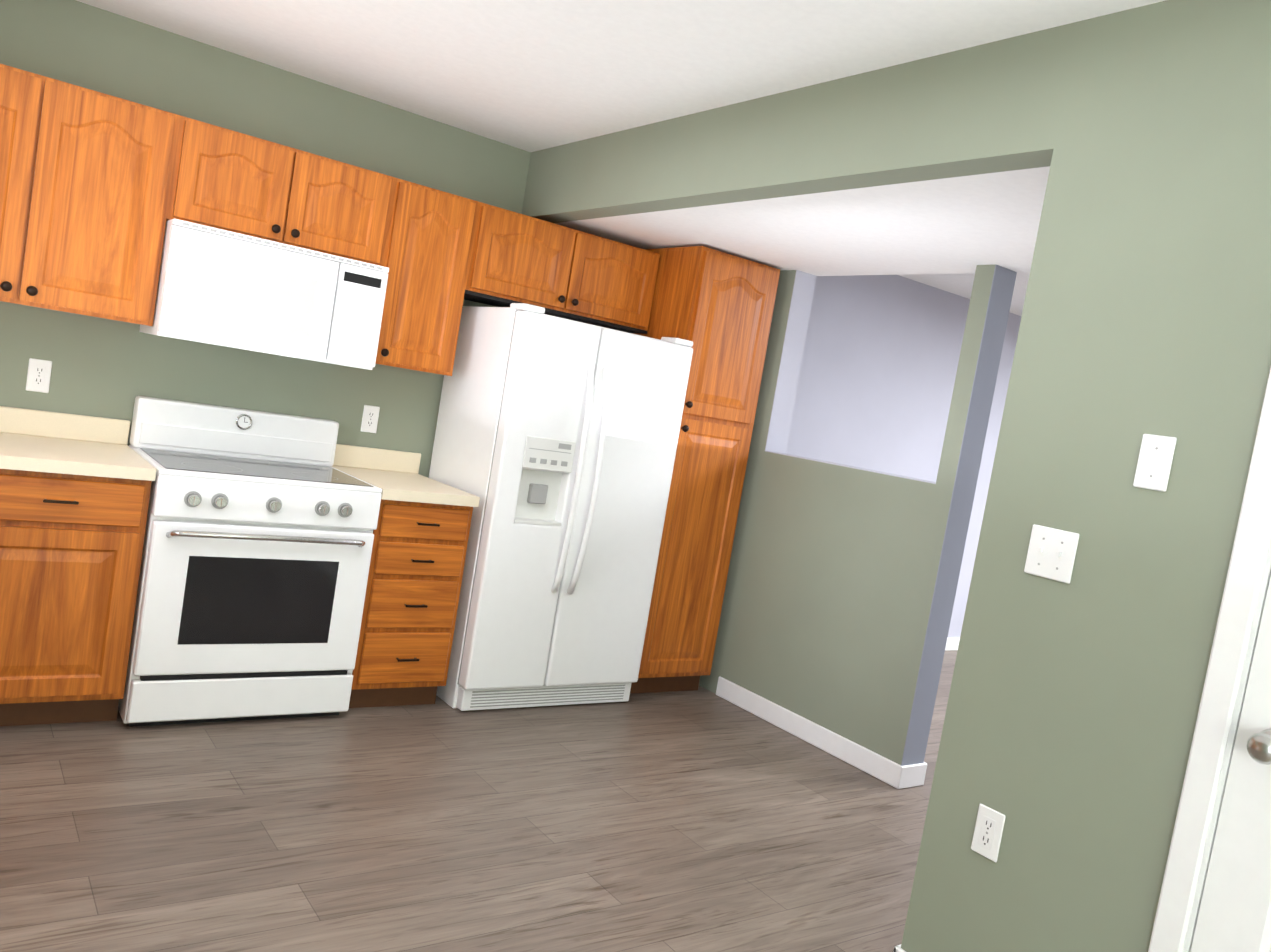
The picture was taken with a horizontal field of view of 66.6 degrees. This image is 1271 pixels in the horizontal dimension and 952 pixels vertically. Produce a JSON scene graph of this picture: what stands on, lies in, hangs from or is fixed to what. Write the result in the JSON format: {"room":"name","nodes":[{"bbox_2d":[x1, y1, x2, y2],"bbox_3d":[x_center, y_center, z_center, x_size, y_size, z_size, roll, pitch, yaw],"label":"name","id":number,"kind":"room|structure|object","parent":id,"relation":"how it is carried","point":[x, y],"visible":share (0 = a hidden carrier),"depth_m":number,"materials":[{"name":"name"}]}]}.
{"room":"kitchen","nodes":[
{"label":"kitchen","id":0,"kind":"room"},
{"bbox_2d":[0,650,957,951],"bbox_3d":[2.097,1.529,2.833,9.100,0.050,6.800,7,5,-36],"label":"floor","id":1,"kind":"structure","parent":0,"point":[700,818],"depth_m":2.88,"materials":[{"name":"wood"}]},
{"bbox_2d":[0,430,435,725],"bbox_3d":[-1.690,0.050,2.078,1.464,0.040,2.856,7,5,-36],"label":"base cabinet","id":2,"kind":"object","parent":1,"relation":"on","point":[74,511],"depth_m":3.10,"materials":[{"name":"brown wood"}]},
{"bbox_2d":[118,396,381,726],"bbox_3d":[-1.466,0.312,3.624,0.760,1.075,0.705,7,5,-36],"label":"stove","id":3,"kind":"object","parent":1,"relation":"on","point":[261,526],"visible":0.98,"depth_m":3.42,"materials":[{"name":"white metal"}]},
{"bbox_2d":[360,502,477,693],"bbox_3d":[-1.041,0.472,4.017,0.396,0.845,0.616,7,5,-36],"label":"base cabinet","id":4,"kind":"object","parent":1,"relation":"on","point":[419,549],"depth_m":3.77,"materials":[{"name":"brown wood"}]},
{"bbox_2d":[332,466,479,505],"bbox_3d":[-0.965,0.037,3.979,0.401,0.040,0.633,7,5,-36],"label":"countertop","id":5,"kind":"structure","parent":4,"relation":"on","point":[396,486],"depth_m":3.82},
{"bbox_2d":[429,303,692,710],"bbox_3d":[-0.383,0.141,4.327,0.870,1.668,0.724,7,5,-36],"label":"fridge","id":6,"kind":"object","parent":1,"relation":"on","point":[555,444],"visible":0.98,"depth_m":4.04,"materials":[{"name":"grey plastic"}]},
{"bbox_2d":[630,246,779,693],"bbox_3d":[0.167,-0.017,4.772,0.494,2.098,0.648,7,5,-36],"label":"pantry","id":7,"kind":"object","parent":1,"relation":"on","point":[716,307],"visible":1,"depth_m":4.53,"materials":[{"name":"brown wood"}]},
{"bbox_2d":[0,0,1021,637],"bbox_3d":[0.435,-0.176,5.415,9.020,2.410,0.120,7,5,-36],"label":"wall","id":8,"kind":"structure","parent":0,"point":[106,368],"depth_m":4.03,"materials":[{"name":"green paint"}]},
{"bbox_2d":[0,64,71,307],"bbox_3d":[-2.197,-0.959,3.106,0.535,0.730,0.316,7,5,-36],"label":"upper cabinet","id":9,"kind":"object","parent":8,"relation":"attached to","point":[33,107],"depth_m":3.10,"materials":[{"name":"brown wood"}]},
{"bbox_2d":[25,358,51,392],"bbox_3d":[-2.133,-0.358,3.461,0.071,0.116,0.007,7,5,-36],"label":"electrical outlet","id":10,"kind":"object","parent":8,"relation":"attached to","point":[38,375],"visible":1,"depth_m":3.46,"materials":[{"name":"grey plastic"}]},
{"bbox_2d":[44,84,187,325],"bbox_3d":[-1.893,-0.924,3.331,0.463,0.730,0.316,7,5,-36],"label":"upper cabinet","id":11,"kind":"object","parent":8,"relation":"attached to","point":[98,190],"depth_m":3.24,"materials":[{"name":"brown wood"}]},
{"bbox_2d":[0,406,420,473],"bbox_3d":[-2.018,-0.175,3.566,2.617,0.092,0.020,7,5,-36],"label":"backsplash","id":12,"kind":"structure","parent":8,"relation":"attached to","point":[13,420],"depth_m":3.58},
{"bbox_2d":[172,118,315,247],"bbox_3d":[-1.497,-1.067,3.588,0.450,0.355,0.316,7,5,-36],"label":"upper cabinet","id":13,"kind":"object","parent":8,"relation":"attached to","point":[233,181],"depth_m":3.47,"materials":[{"name":"brown wood"}]},
{"bbox_2d":[139,218,388,369],"bbox_3d":[-1.393,-0.669,3.665,0.770,0.400,0.430,7,5,-36],"label":"microwave","id":14,"kind":"object","parent":13,"relation":"attached to","point":[220,287],"visible":1,"depth_m":3.49,"materials":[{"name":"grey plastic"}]},
{"bbox_2d":[304,155,399,266],"bbox_3d":[-1.233,-1.037,3.783,0.450,0.355,0.316,7,5,-36],"label":"upper cabinet","id":15,"kind":"object","parent":8,"relation":"attached to","point":[352,214],"depth_m":3.70,"materials":[{"name":"brown wood"}]},
{"bbox_2d":[361,405,379,432],"bbox_3d":[-1.147,-0.246,4.188,0.071,0.116,0.007,7,5,-36],"label":"electrical outlet","id":16,"kind":"object","parent":8,"relation":"attached to","point":[370,417],"visible":1,"depth_m":4.18,"materials":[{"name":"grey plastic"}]},
{"bbox_2d":[375,179,483,375],"bbox_3d":[-0.937,-0.815,4.037,0.365,0.730,0.316,7,5,-36],"label":"upper cabinet","id":17,"kind":"object","parent":8,"relation":"attached to","point":[436,238],"depth_m":3.92,"materials":[{"name":"brown wood"}]},
{"bbox_2d":[472,203,591,319],"bbox_3d":[-0.545,-0.954,4.292,0.539,0.365,0.316,7,5,-36],"label":"upper cabinet","id":18,"kind":"object","parent":8,"relation":"attached to","point":[520,258],"depth_m":4.17,"materials":[{"name":"brown wood"}]},
{"bbox_2d":[556,234,659,333],"bbox_3d":[-0.209,-0.915,4.539,0.539,0.365,0.316,7,5,-36],"label":"upper cabinet","id":19,"kind":"object","parent":8,"relation":"attached to","point":[619,287],"depth_m":4.45,"materials":[{"name":"brown wood"}]},
{"bbox_2d":[945,637,959,650],"bbox_3d":[1.984,1.167,6.694,4.500,0.095,0.017,7,5,-36],"label":"baseboard","id":20,"kind":"structure","parent":8,"relation":"attached to","point":[952,643],"depth_m":6.89,"materials":[{"name":"white wood"}]},
{"bbox_2d":[76,0,1165,151],"bbox_3d":[0.194,-1.181,0.977,3.200,0.100,6.670,7,5,-36],"label":"ceiling","id":21,"kind":"structure","parent":0,"point":[531,75],"depth_m":3.08,"materials":[{"name":"white paint"}]},
{"bbox_2d":[555,166,1049,275],"bbox_3d":[1.924,-0.833,2.282,1.180,0.400,6.670,7,5,-36],"label":"ceiling","id":22,"kind":"structure","parent":0,"point":[963,224],"depth_m":3.57,"materials":[{"name":"white paint"}]},
{"bbox_2d":[699,265,1016,765],"bbox_3d":[0.784,0.093,4.563,0.140,2.110,1.734,7,5,-36],"label":"wall","id":23,"kind":"structure","parent":0,"point":[839,597],"depth_m":4.19,"materials":[{"name":"green paint"}]},
{"bbox_2d":[716,676,911,788],"bbox_3d":[0.736,1.125,4.338,0.013,0.095,1.143,7,5,-36],"label":"baseboard","id":24,"kind":"structure","parent":23,"relation":"attached to","point":[877,766],"depth_m":4.24,"materials":[{"name":"white wood"}]},
{"bbox_2d":[908,762,926,787],"bbox_3d":[0.684,1.095,4.646,0.043,0.095,1.707,7,5,-36],"label":"baseboard","id":25,"kind":"structure","parent":23,"relation":"attached to","point":[918,770],"depth_m":3.94,"materials":[{"name":"white wood"}]},
{"bbox_2d":[521,0,1270,951],"bbox_3d":[1.223,0.195,1.974,0.120,2.410,6.430,7,5,-36],"label":"wall","id":26,"kind":"structure","parent":0,"point":[1071,714],"depth_m":2.19,"materials":[{"name":"green paint"}]},
{"bbox_2d":[893,944,905,951],"bbox_3d":[0.821,1.286,2.239,0.013,0.095,0.578,7,5,-36],"label":"baseboard","id":27,"kind":"structure","parent":26,"relation":"attached to","point":[897,948],"depth_m":2.46,"materials":[{"name":"white wood"}]},
{"bbox_2d":[971,803,1005,862],"bbox_3d":[0.834,0.845,2.292,0.007,0.116,0.071,7,5,-36],"label":"electrical outlet","id":28,"kind":"object","parent":26,"relation":"attached to","point":[988,832],"visible":1,"depth_m":2.29,"materials":[{"name":"white plastic"}]},
{"bbox_2d":[1024,524,1078,583],"bbox_3d":[0.955,0.178,2.228,0.013,0.116,0.116,7,5,-36],"label":"switch plate","id":29,"kind":"object","parent":26,"relation":"attached to","point":[1051,554],"visible":1,"depth_m":2.23,"materials":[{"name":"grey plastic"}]},
{"bbox_2d":[1133,434,1176,491],"bbox_3d":[1.105,-0.029,2.061,0.006,0.116,0.071,7,5,-36],"label":"switch plate","id":30,"kind":"object","parent":26,"relation":"attached to","point":[1154,462],"visible":1,"depth_m":2.06,"materials":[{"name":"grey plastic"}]},
{"bbox_2d":[1148,368,1270,951],"bbox_3d":[1.442,0.420,1.628,0.138,2.086,0.846,7,5,-36],"label":"door frame","id":31,"kind":"structure","parent":26,"relation":"attached to","point":[1218,718],"depth_m":1.91,"materials":[{"name":"white wood"}]},
{"bbox_2d":[1190,576,1270,951],"bbox_3d":[1.384,0.444,1.585,0.110,2.009,0.715,7,5,-36],"label":"door","id":32,"kind":"structure","parent":26,"relation":"in","point":[1234,914],"depth_m":1.87,"materials":[{"name":"white wood"}]},
{"bbox_2d":[899,272,1029,315],"bbox_3d":[4.280,-0.715,3.993,4.640,0.100,6.670,7,5,-36],"label":"ceiling","id":33,"kind":"structure","parent":0,"point":[960,284],"depth_m":5.96,"materials":[{"name":"white paint"}]}
]}

